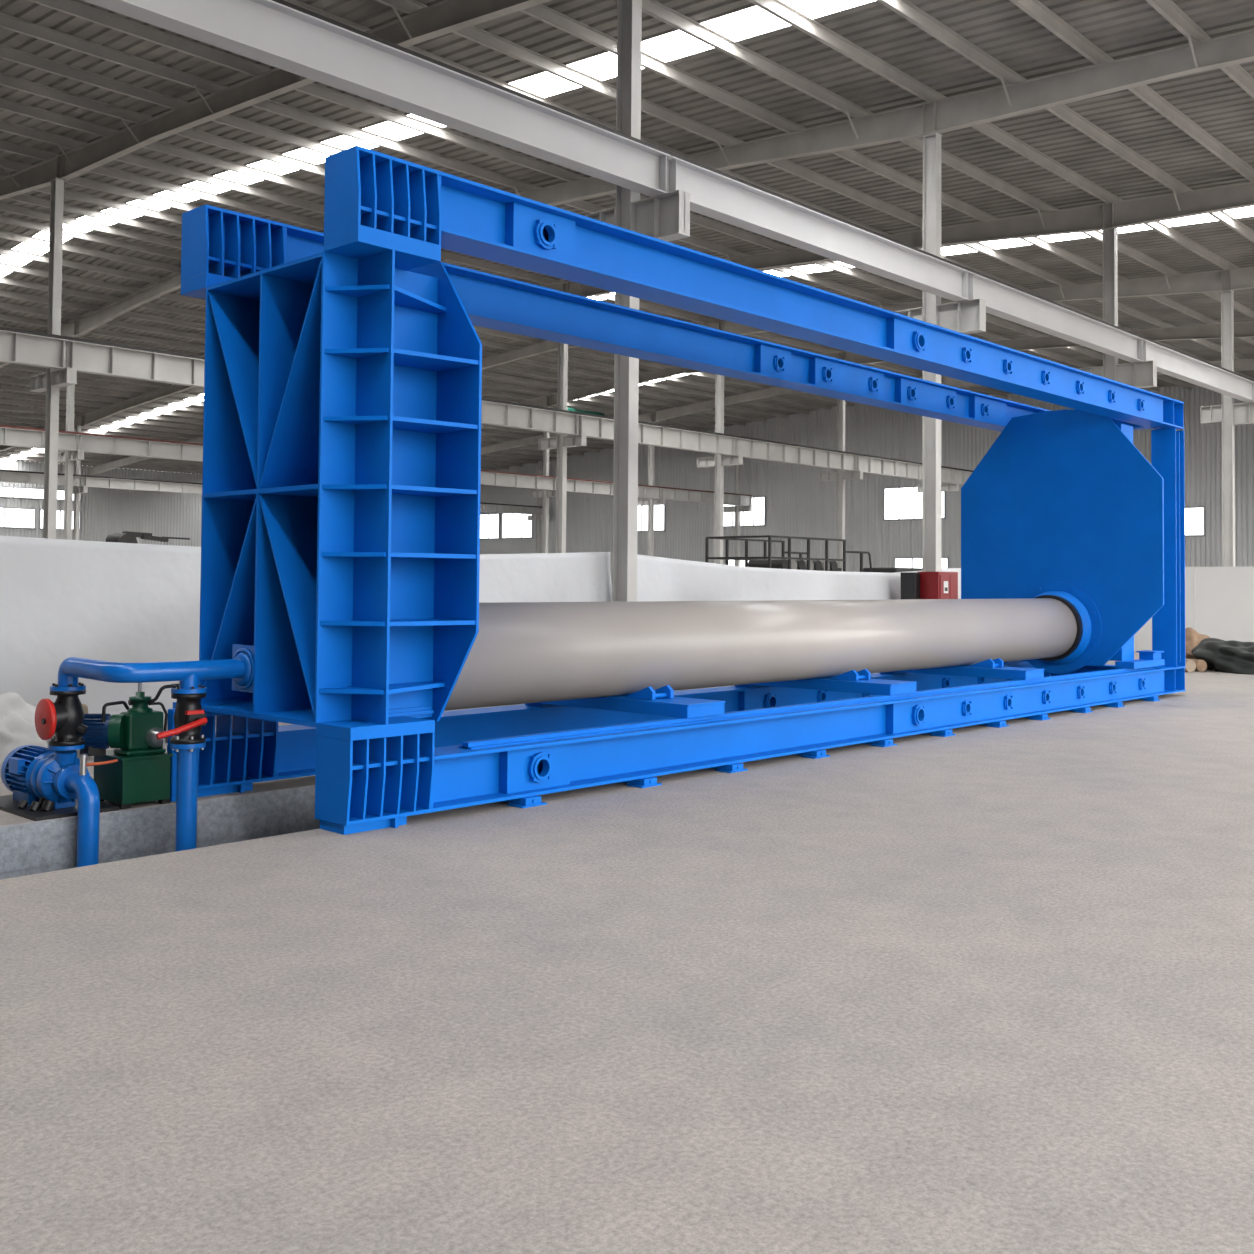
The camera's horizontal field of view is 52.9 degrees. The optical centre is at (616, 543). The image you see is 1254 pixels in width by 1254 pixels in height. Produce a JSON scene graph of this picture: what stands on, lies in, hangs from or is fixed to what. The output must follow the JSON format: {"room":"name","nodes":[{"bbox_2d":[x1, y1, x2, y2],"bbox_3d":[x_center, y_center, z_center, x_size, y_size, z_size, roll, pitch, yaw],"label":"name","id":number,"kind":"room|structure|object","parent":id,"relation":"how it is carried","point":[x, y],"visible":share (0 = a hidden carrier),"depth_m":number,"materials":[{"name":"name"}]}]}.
{"room":"factory floor","nodes":[
{"label":"factory floor","id":0,"kind":"room"},
{"bbox_2d":[0,459,201,546],"bbox_3d":[-46.420,-1.107,83.658,0.200,9.767,77.300,-1,-2,43],"label":"wall","id":1,"kind":"structure","parent":0,"point":[105,512],"depth_m":94.10,"materials":[{"name":"grey metal"}]},
{"bbox_2d":[0,507,35,528],"bbox_3d":[-43.266,-1.849,86.833,0.090,1.440,6.340,-1,-2,43],"label":"window","id":2,"kind":"structure","parent":1,"relation":"in","point":[10,517],"depth_m":88.25,"materials":[{"name":"grey glass"}]},
{"bbox_2d":[0,486,80,501],"bbox_3d":[-42.158,-3.578,88.055,0.090,0.790,9.540,-1,-2,43],"label":"window","id":3,"kind":"structure","parent":1,"relation":"in","point":[5,491],"depth_m":88.68,"materials":[{"name":"grey glass"}]},
{"bbox_2d":[39,509,80,530],"bbox_3d":[-39.919,-1.710,90.409,0.090,1.440,2.940,-1,-2,43],"label":"window","id":4,"kind":"structure","parent":1,"relation":"in","point":[60,513],"depth_m":90.39,"materials":[{"name":"grey glass"}]},
{"bbox_2d":[0,786,319,879],"bbox_3d":[-2.068,2.564,9.034,1.900,1.396,27.600,-1,-2,43],"label":"wall","id":5,"kind":"structure","parent":0,"point":[31,848],"depth_m":8.84,"materials":[{"name":"concrete"}]},
{"bbox_2d":[170,735,205,851],"bbox_3d":[-2.895,2.211,8.458,0.229,1.848,0.229,-1,-2,43],"label":"drain pipe","id":6,"kind":"object","parent":5,"relation":"attached to","point":[187,755],"visible":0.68,"depth_m":8.42,"materials":[{"name":"blue metal"}]},
{"bbox_2d":[156,693,206,744],"bbox_3d":[-2.858,1.167,8.370,0.270,0.333,0.474,1,-2,-4],"label":"valve","id":7,"kind":"object","parent":6,"relation":"on","point":[189,717],"visible":0.92,"depth_m":8.40,"materials":[{"name":"black metal"}]},
{"bbox_2d":[0,652,1253,1253],"bbox_3d":[-10.444,3.186,50.289,99.200,0.250,78.000,-1,-2,43],"label":"floor","id":8,"kind":"structure","parent":0,"point":[979,989],"depth_m":4.63,"materials":[{"name":"concrete"}]},
{"bbox_2d":[0,692,35,723],"bbox_3d":[-5.673,1.631,11.506,0.768,0.551,0.635,1,-2,-20],"label":"plastic sack","id":9,"kind":"object","parent":8,"relation":"on","point":[10,703],"visible":0.35,"depth_m":11.48,"materials":[{"name":"white plastic"}]},
{"bbox_2d":[0,714,46,768],"bbox_3d":[-5.291,1.673,10.784,0.594,0.428,0.637,-1,-2,43],"label":"plastic sack","id":10,"kind":"object","parent":8,"relation":"on","point":[15,731],"visible":0.59,"depth_m":10.72,"materials":[{"name":"white plastic"}]},
{"bbox_2d":[30,177,76,538],"bbox_3d":[-14.265,-3.398,31.853,2.200,11.710,0.400,-1,-2,43],"label":"steel column","id":11,"kind":"structure","parent":8,"relation":"on","point":[50,381],"depth_m":31.85,"materials":[{"name":"metal"}]},
{"bbox_2d":[0,327,972,484],"bbox_3d":[1.802,-4.100,47.947,0.280,0.820,62.900,-1,-2,43],"label":"beam","id":12,"kind":"structure","parent":11,"relation":"on","point":[17,346],"depth_m":42.83,"materials":[{"name":"metal"}]},
{"bbox_2d":[0,744,118,820],"bbox_3d":[-3.991,1.610,8.836,1.000,0.458,0.570,-1,-2,43],"label":"pump","id":13,"kind":"object","parent":8,"relation":"on","point":[35,775],"visible":0.8,"depth_m":8.62,"materials":[{"name":"blue metal"}]},
{"bbox_2d":[35,690,87,745],"bbox_3d":[-3.795,1.204,8.630,0.280,0.399,0.294,-1,-2,43],"label":"valve","id":14,"kind":"object","parent":13,"relation":"on","point":[64,718],"visible":0.95,"depth_m":8.57,"materials":[{"name":"black metal"}]},
{"bbox_2d":[50,644,253,695],"bbox_3d":[-2.781,0.876,8.756,2.122,0.340,0.825,1,-2,-23],"label":"pipe","id":15,"kind":"object","parent":14,"relation":"attached to","point":[239,668],"visible":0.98,"depth_m":8.46,"materials":[{"name":"blue metal"}]},
{"bbox_2d":[64,754,117,866],"bbox_3d":[-3.531,2.273,8.481,0.298,1.713,0.272,-1,-2,43],"label":"pipe","id":16,"kind":"object","parent":13,"relation":"attached to","point":[86,790],"visible":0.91,"depth_m":8.35,"materials":[{"name":"blue metal"}]},
{"bbox_2d":[58,335,83,539],"bbox_3d":[-22.490,-2.790,51.741,2.200,11.578,0.400,-1,-2,43],"label":"steel column","id":17,"kind":"structure","parent":8,"relation":"on","point":[68,457],"depth_m":51.70,"materials":[{"name":"metal"}]},
{"bbox_2d":[0,425,752,505],"bbox_3d":[-9.436,-3.628,64.617,0.280,0.770,53.900,-1,-2,43],"label":"beam","id":18,"kind":"structure","parent":17,"relation":"on","point":[17,436],"depth_m":54.73,"materials":[{"name":"metal"}]},
{"bbox_2d":[73,426,87,539],"bbox_3d":[-30.700,-1.581,71.632,2.200,10.245,0.400,-1,-2,43],"label":"steel column","id":19,"kind":"structure","parent":8,"relation":"on","point":[77,490],"depth_m":71.59,"materials":[{"name":"metal"}]},
{"bbox_2d":[0,469,541,514],"bbox_3d":[-21.016,-3.165,80.922,0.280,0.650,45.900,-1,-2,43],"label":"beam","id":20,"kind":"structure","parent":19,"relation":"on","point":[14,476],"depth_m":73.29,"materials":[{"name":"metal"}]},
{"bbox_2d":[82,704,88,713],"bbox_3d":[-5.130,1.696,11.906,0.160,0.455,0.315,-1,-2,43],"label":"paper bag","id":21,"kind":"object","parent":8,"relation":"on","point":[85,707],"visible":0.12,"depth_m":11.91,"materials":[{"name":"beige paper"}]},
{"bbox_2d":[0,536,200,706],"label":"wall","id":22,"kind":"structure","parent":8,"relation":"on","point":[61,600],"depth_m":13.03,"materials":[{"name":"white paint"}]},
{"bbox_2d":[78,683,178,808],"bbox_3d":[-3.464,1.384,9.016,0.579,0.930,0.912,-1,-2,43],"label":"pump","id":23,"kind":"object","parent":8,"relation":"on","point":[141,773],"visible":0.84,"depth_m":8.88,"materials":[{"name":"green paint"}]},
{"bbox_2d":[106,531,189,543],"bbox_3d":[-13.979,1.182,39.014,1.500,3.000,3.800,-1,-2,43],"label":"block","id":24,"kind":"object","parent":8,"relation":"on","point":[126,536],"visible":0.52,"depth_m":37.83,"materials":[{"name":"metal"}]},
{"bbox_2d":[167,708,176,801],"bbox_3d":[-3.168,1.524,9.111,0.110,0.660,0.130,-1,-2,43],"label":"pipe","id":25,"kind":"object","parent":8,"relation":"on","point":[170,725],"visible":0.27,"depth_m":9.05,"materials":[{"name":"blue metal"}]},
{"bbox_2d":[528,470,549,552],"bbox_3d":[-6.106,-0.560,97.902,2.200,10.245,0.400,-1,-2,43],"label":"steel column","id":26,"kind":"structure","parent":8,"relation":"on","point":[538,518],"depth_m":97.92,"materials":[{"name":"metal"}]},
{"bbox_2d":[531,406,555,552],"bbox_3d":[-4.045,-2.025,71.443,2.200,11.578,0.400,-1,-2,43],"label":"steel column","id":27,"kind":"structure","parent":8,"relation":"on","point":[544,494],"depth_m":71.43,"materials":[{"name":"metal"}]},
{"bbox_2d":[479,552,611,602],"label":"wall","id":28,"kind":"structure","parent":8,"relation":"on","point":[584,576],"depth_m":17.79,"materials":[{"name":"white paint"}]},
{"bbox_2d":[538,342,585,552],"bbox_3d":[-1.968,-2.888,44.988,2.200,11.710,0.400,-1,-2,43],"label":"steel column","id":29,"kind":"structure","parent":8,"relation":"on","point":[561,442],"depth_m":44.98,"materials":[{"name":"metal"}]},
{"bbox_2d":[585,0,690,601],"bbox_3d":[0.267,-3.151,18.527,1.870,10.645,0.400,-1,-2,43],"label":"steel column","id":30,"kind":"structure","parent":8,"relation":"on","point":[666,216],"depth_m":18.59,"materials":[{"name":"metal"}]},
{"bbox_2d":[0,0,551,199],"bbox_3d":[-21.295,-8.314,38.791,97.800,3.925,1.126,-1,-2,43],"label":"rafter","id":31,"kind":"object","parent":30,"relation":"on","point":[443,17],"visible":0.92,"depth_m":26.62,"materials":[{"name":"metal"}]},
{"bbox_2d":[82,0,1253,402],"bbox_3d":[15.710,-4.717,34.265,0.280,0.670,63.900,-1,-2,43],"label":"beam","id":32,"kind":"structure","parent":30,"relation":"on","point":[281,34],"depth_m":16.98,"materials":[{"name":"metal"}]},
{"bbox_2d":[638,421,665,555],"bbox_3d":[2.104,-1.769,78.010,2.200,11.578,0.400,-1,-2,43],"label":"steel column","id":33,"kind":"structure","parent":8,"relation":"on","point":[650,503],"depth_m":78.01,"materials":[{"name":"metal"}]},
{"bbox_2d":[173,145,1185,834],"bbox_3d":[2.584,-0.127,14.129,2.436,4.368,14.840,-1,-2,43],"label":"frame","id":34,"kind":"object","parent":8,"relation":"on","point":[341,475],"visible":0.89,"depth_m":9.10,"materials":[{"name":"blue paint"}]},
{"bbox_2d":[525,685,724,717],"bbox_3d":[0.018,1.386,11.375,2.047,0.270,0.500,-1,-2,43],"label":"support","id":35,"kind":"object","parent":34,"relation":"on","point":[661,701],"visible":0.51,"depth_m":10.90,"materials":[{"name":"blue paint"}]},
{"bbox_2d":[735,669,916,694],"bbox_3d":[2.224,1.478,13.732,2.047,0.270,0.520,-1,-2,43],"label":"support","id":36,"kind":"object","parent":34,"relation":"on","point":[852,681],"visible":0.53,"depth_m":13.28,"materials":[{"name":"blue paint"}]},
{"bbox_2d":[444,598,1076,710],"bbox_3d":[2.157,1.031,13.648,0.840,0.840,11.660,-1,-2,43],"label":"pipe","id":37,"kind":"object","parent":36,"relation":"on","point":[521,652],"visible":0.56,"depth_m":11.92,"materials":[{"name":"grey metal"}]},
{"bbox_2d":[880,658,1044,679],"bbox_3d":[4.329,1.565,15.980,2.047,0.270,0.500,-1,-2,43],"label":"support","id":38,"kind":"object","parent":34,"relation":"on","point":[989,668],"visible":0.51,"depth_m":15.54,"materials":[{"name":"blue paint"}]},
{"bbox_2d":[961,409,1164,673],"bbox_3d":[6.632,-0.016,18.454,2.987,3.787,1.510,-1,-2,43],"label":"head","id":39,"kind":"object","parent":34,"relation":"attached to","point":[1063,506],"visible":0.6,"depth_m":17.94},
{"bbox_2d":[697,374,742,563],"bbox_3d":[4.181,-2.633,51.555,2.200,11.710,0.400,-1,-2,43],"label":"steel column","id":40,"kind":"structure","parent":8,"relation":"on","point":[719,461],"depth_m":51.54,"materials":[{"name":"metal"}]},
{"bbox_2d":[724,434,751,565],"bbox_3d":[8.075,-1.522,84.388,2.200,11.578,0.400,-1,-2,43],"label":"steel column","id":41,"kind":"structure","parent":8,"relation":"on","point":[737,509],"depth_m":84.39,"materials":[{"name":"metal"}]},
{"bbox_2d":[705,535,871,571],"bbox_3d":[4.686,1.277,33.711,2.060,2.805,4.830,-1,-2,43],"label":"railed platform","id":42,"kind":"object","parent":8,"relation":"on","point":[726,558],"visible":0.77,"depth_m":33.03,"materials":[{"name":"metal"}]},
{"bbox_2d":[748,559,841,570],"bbox_3d":[4.804,0.689,33.850,1.100,0.488,2.900,-1,-2,43],"label":"machine","id":43,"kind":"object","parent":42,"relation":"on","point":[817,565],"visible":0.59,"depth_m":33.09,"materials":[{"name":"metal"}]},
{"bbox_2d":[637,554,960,600],"bbox_3d":[6.043,1.403,25.332,0.431,2.051,17.604,-1,-2,43],"label":"wall","id":44,"kind":"structure","parent":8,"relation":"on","point":[658,578],"depth_m":21.33,"materials":[{"name":"white paint"}]},
{"bbox_2d":[820,399,862,570],"bbox_3d":[10.329,-2.377,58.123,2.200,11.710,0.400,-1,-2,43],"label":"steel column","id":45,"kind":"structure","parent":8,"relation":"on","point":[840,476],"depth_m":58.12,"materials":[{"name":"metal"}]},
{"bbox_2d":[517,321,1253,406],"bbox_3d":[3.320,-7.292,65.082,97.800,3.925,0.200,-1,-2,43],"label":"rafter","id":46,"kind":"object","parent":45,"relation":"on","point":[1241,329],"visible":0.39,"depth_m":52.31,"materials":[{"name":"metal"}]},
{"bbox_2d":[863,568,921,572],"bbox_3d":[9.179,1.783,37.112,1.100,2.080,5.500,-1,-2,43],"label":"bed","id":47,"kind":"object","parent":8,"relation":"on","point":[883,570],"visible":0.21,"depth_m":35.10,"materials":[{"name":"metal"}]},
{"bbox_2d":[900,572,919,598],"bbox_3d":[5.616,1.472,24.138,0.330,1.840,0.180,-1,-2,43],"label":"locker","id":48,"kind":"object","parent":8,"relation":"on","point":[910,581],"visible":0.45,"depth_m":24.07,"materials":[{"name":"metal"}]},
{"bbox_2d":[918,572,957,598],"bbox_3d":[6.191,1.472,24.278,0.479,1.860,0.770,-1,-2,43],"label":"cabinet","id":49,"kind":"object","parent":8,"relation":"on","point":[933,585],"visible":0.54,"depth_m":24.04,"materials":[{"name":"metal"}]},
{"bbox_2d":[918,420,958,568],"bbox_3d":[16.478,-2.122,64.690,2.200,11.710,0.400,-1,-2,43],"label":"steel column","id":50,"kind":"structure","parent":8,"relation":"on","point":[951,486],"depth_m":64.57,"materials":[{"name":"metal"}]},
{"bbox_2d":[481,359,1253,454],"bbox_3d":[9.468,-7.037,71.650,97.800,3.925,0.200,-1,-2,43],"label":"rafter","id":51,"kind":"object","parent":50,"relation":"on","point":[1240,364],"visible":0.25,"depth_m":75.36,"materials":[{"name":"metal"}]},
{"bbox_2d":[895,132,985,571],"bbox_3d":[6.415,-2.896,25.094,1.870,10.645,0.400,-1,-2,43],"label":"steel column","id":52,"kind":"structure","parent":8,"relation":"on","point":[965,316],"depth_m":25.17,"materials":[{"name":"metal"}]},
{"bbox_2d":[0,29,1253,367],"bbox_3d":[-15.126,-8.058,45.380,97.800,3.925,1.126,-1,-2,43],"label":"rafter","id":53,"kind":"object","parent":52,"relation":"on","point":[948,114],"visible":0.54,"depth_m":25.19,"materials":[{"name":"metal"}]},
{"bbox_2d":[1079,227,1156,387],"bbox_3d":[12.564,-2.641,31.662,1.870,10.645,0.400,-1,-2,43],"label":"steel column","id":54,"kind":"structure","parent":8,"relation":"on","point":[1143,374],"depth_m":31.83,"materials":[{"name":"metal"}]},
{"bbox_2d":[0,182,1253,451],"bbox_3d":[-8.978,-7.803,51.948,97.800,3.925,1.126,-1,-2,43],"label":"rafter","id":55,"kind":"object","parent":54,"relation":"on","point":[1132,212],"visible":0.45,"depth_m":33.20,"materials":[{"name":"metal"}]},
{"bbox_2d":[1185,659,1195,671],"bbox_3d":[10.693,2.321,24.299,0.240,0.240,1.082,1,-2,-13],"label":"roll","id":56,"kind":"object","parent":8,"relation":"on","point":[1190,664],"visible":0.34,"depth_m":23.78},
{"bbox_2d":[1134,567,1253,651],"bbox_3d":[18.844,1.504,25.710,18.400,2.100,0.070,-1,-2,43],"label":"wall","id":57,"kind":"structure","parent":8,"relation":"on","point":[1219,601],"depth_m":29.95,"materials":[{"name":"white paint"}]},
{"bbox_2d":[1186,658,1206,671],"bbox_3d":[10.971,2.333,24.449,0.230,0.230,1.082,1,-2,-13],"label":"roll","id":58,"kind":"object","parent":8,"relation":"on","point":[1201,665],"visible":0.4,"depth_m":23.93,"materials":[{"name":"brown cardboard"}]},
{"bbox_2d":[1185,627,1209,658],"bbox_3d":[11.681,2.095,25.552,0.980,0.787,1.192,-1,-2,43],"label":"sack","id":59,"kind":"object","parent":8,"relation":"on","point":[1193,638],"visible":0.22,"depth_m":25.31,"materials":[{"name":"fabric"}]},
{"bbox_2d":[1191,638,1253,674],"bbox_3d":[11.911,2.136,24.105,1.736,0.619,1.476,-1,-2,43],"label":"tarp","id":60,"kind":"object","parent":8,"relation":"on","point":[1232,656],"visible":0.96,"depth_m":23.87,"materials":[{"name":"black plastic"}]},
{"bbox_2d":[1200,290,1253,566],"bbox_3d":[18.712,-2.385,38.229,1.870,10.645,0.400,-1,-2,43],"label":"steel column","id":61,"kind":"structure","parent":8,"relation":"on","point":[1230,414],"depth_m":38.35,"materials":[{"name":"metal"}]},
{"bbox_2d":[87,267,1253,475],"bbox_3d":[-2.829,-7.548,58.515,97.800,3.925,1.126,-1,-2,43],"label":"rafter","id":62,"kind":"object","parent":61,"relation":"on","point":[1238,278],"visible":0.37,"depth_m":41.37,"materials":[{"name":"metal"}]},
{"bbox_2d":[0,0,1253,473],"bbox_3d":[-10.376,-8.358,50.318,98.400,3.460,77.480,-1,-2,43],"label":"ceiling","id":63,"kind":"structure","parent":0,"point":[733,72],"depth_m":29.72,"materials":[{"name":"metal"}]},
{"bbox_2d":[567,408,604,415],"bbox_3d":[-1.918,-7.507,76.024,0.250,1.055,3.405,-1,-2,43],"label":"net","id":64,"kind":"object","parent":63,"relation":"hanging from","point":[568,409],"visible":0.18,"depth_m":76.23,"materials":[{"name":"green"}]},
{"bbox_2d":[480,385,1253,581],"bbox_3d":[15.857,-2.405,78.233,98.400,13.099,0.200,-1,-2,43],"label":"wall","id":65,"kind":"structure","parent":0,"point":[798,504],"depth_m":80.12,"materials":[{"name":"grey metal"}]},
{"bbox_2d":[480,513,499,538],"bbox_3d":[-10.460,-1.405,102.635,2.740,2.090,0.090,-1,-2,43],"label":"window","id":66,"kind":"structure","parent":65,"relation":"in","point":[489,523],"depth_m":102.50,"materials":[{"name":"grey glass"}]},
{"bbox_2d":[501,513,532,538],"bbox_3d":[-7.941,-1.456,100.278,3.640,2.090,0.090,-1,-2,43],"label":"window","id":67,"kind":"structure","parent":65,"relation":"in","point":[513,526],"depth_m":100.39,"materials":[{"name":"grey glass"}]},
{"bbox_2d":[637,505,665,531],"bbox_3d":[2.192,-1.861,90.807,3.390,1.990,0.090,-1,-2,43],"label":"window","id":68,"kind":"structure","parent":65,"relation":"in","point":[659,510],"depth_m":90.32,"materials":[{"name":"grey glass"}]},
{"bbox_2d":[729,560,748,566],"bbox_3d":[8.604,1.682,84.665,3.240,1.340,0.090,-1,-2,43],"label":"window","id":69,"kind":"structure","parent":65,"relation":"in","point":[731,562],"depth_m":84.97,"materials":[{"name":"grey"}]},
{"bbox_2d":[723,496,765,526],"bbox_3d":[8.510,-2.138,84.903,3.690,1.990,0.090,-1,-2,43],"label":"window","id":70,"kind":"structure","parent":65,"relation":"in","point":[757,516],"depth_m":84.37,"materials":[{"name":"grey glass"}]},
{"bbox_2d":[883,486,945,520],"bbox_3d":[17.930,-2.454,76.095,4.190,2.040,0.090,-1,-2,43],"label":"window","id":71,"kind":"structure","parent":65,"relation":"in","point":[899,503],"depth_m":76.58,"materials":[{"name":"grey glass"}]},
{"bbox_2d":[894,557,948,568],"bbox_3d":[18.243,1.487,75.649,3.640,1.340,0.090,-1,-2,43],"label":"window","id":72,"kind":"structure","parent":65,"relation":"in","point":[899,562],"depth_m":76.10,"materials":[{"name":"grey glass"}]},
{"bbox_2d":[1185,506,1205,536],"bbox_3d":[28.980,-1.128,65.699,3.190,1.540,0.090,-1,-2,43],"label":"window","id":73,"kind":"structure","parent":65,"relation":"in","point":[1195,519],"depth_m":64.94,"materials":[{"name":"grey glass"}]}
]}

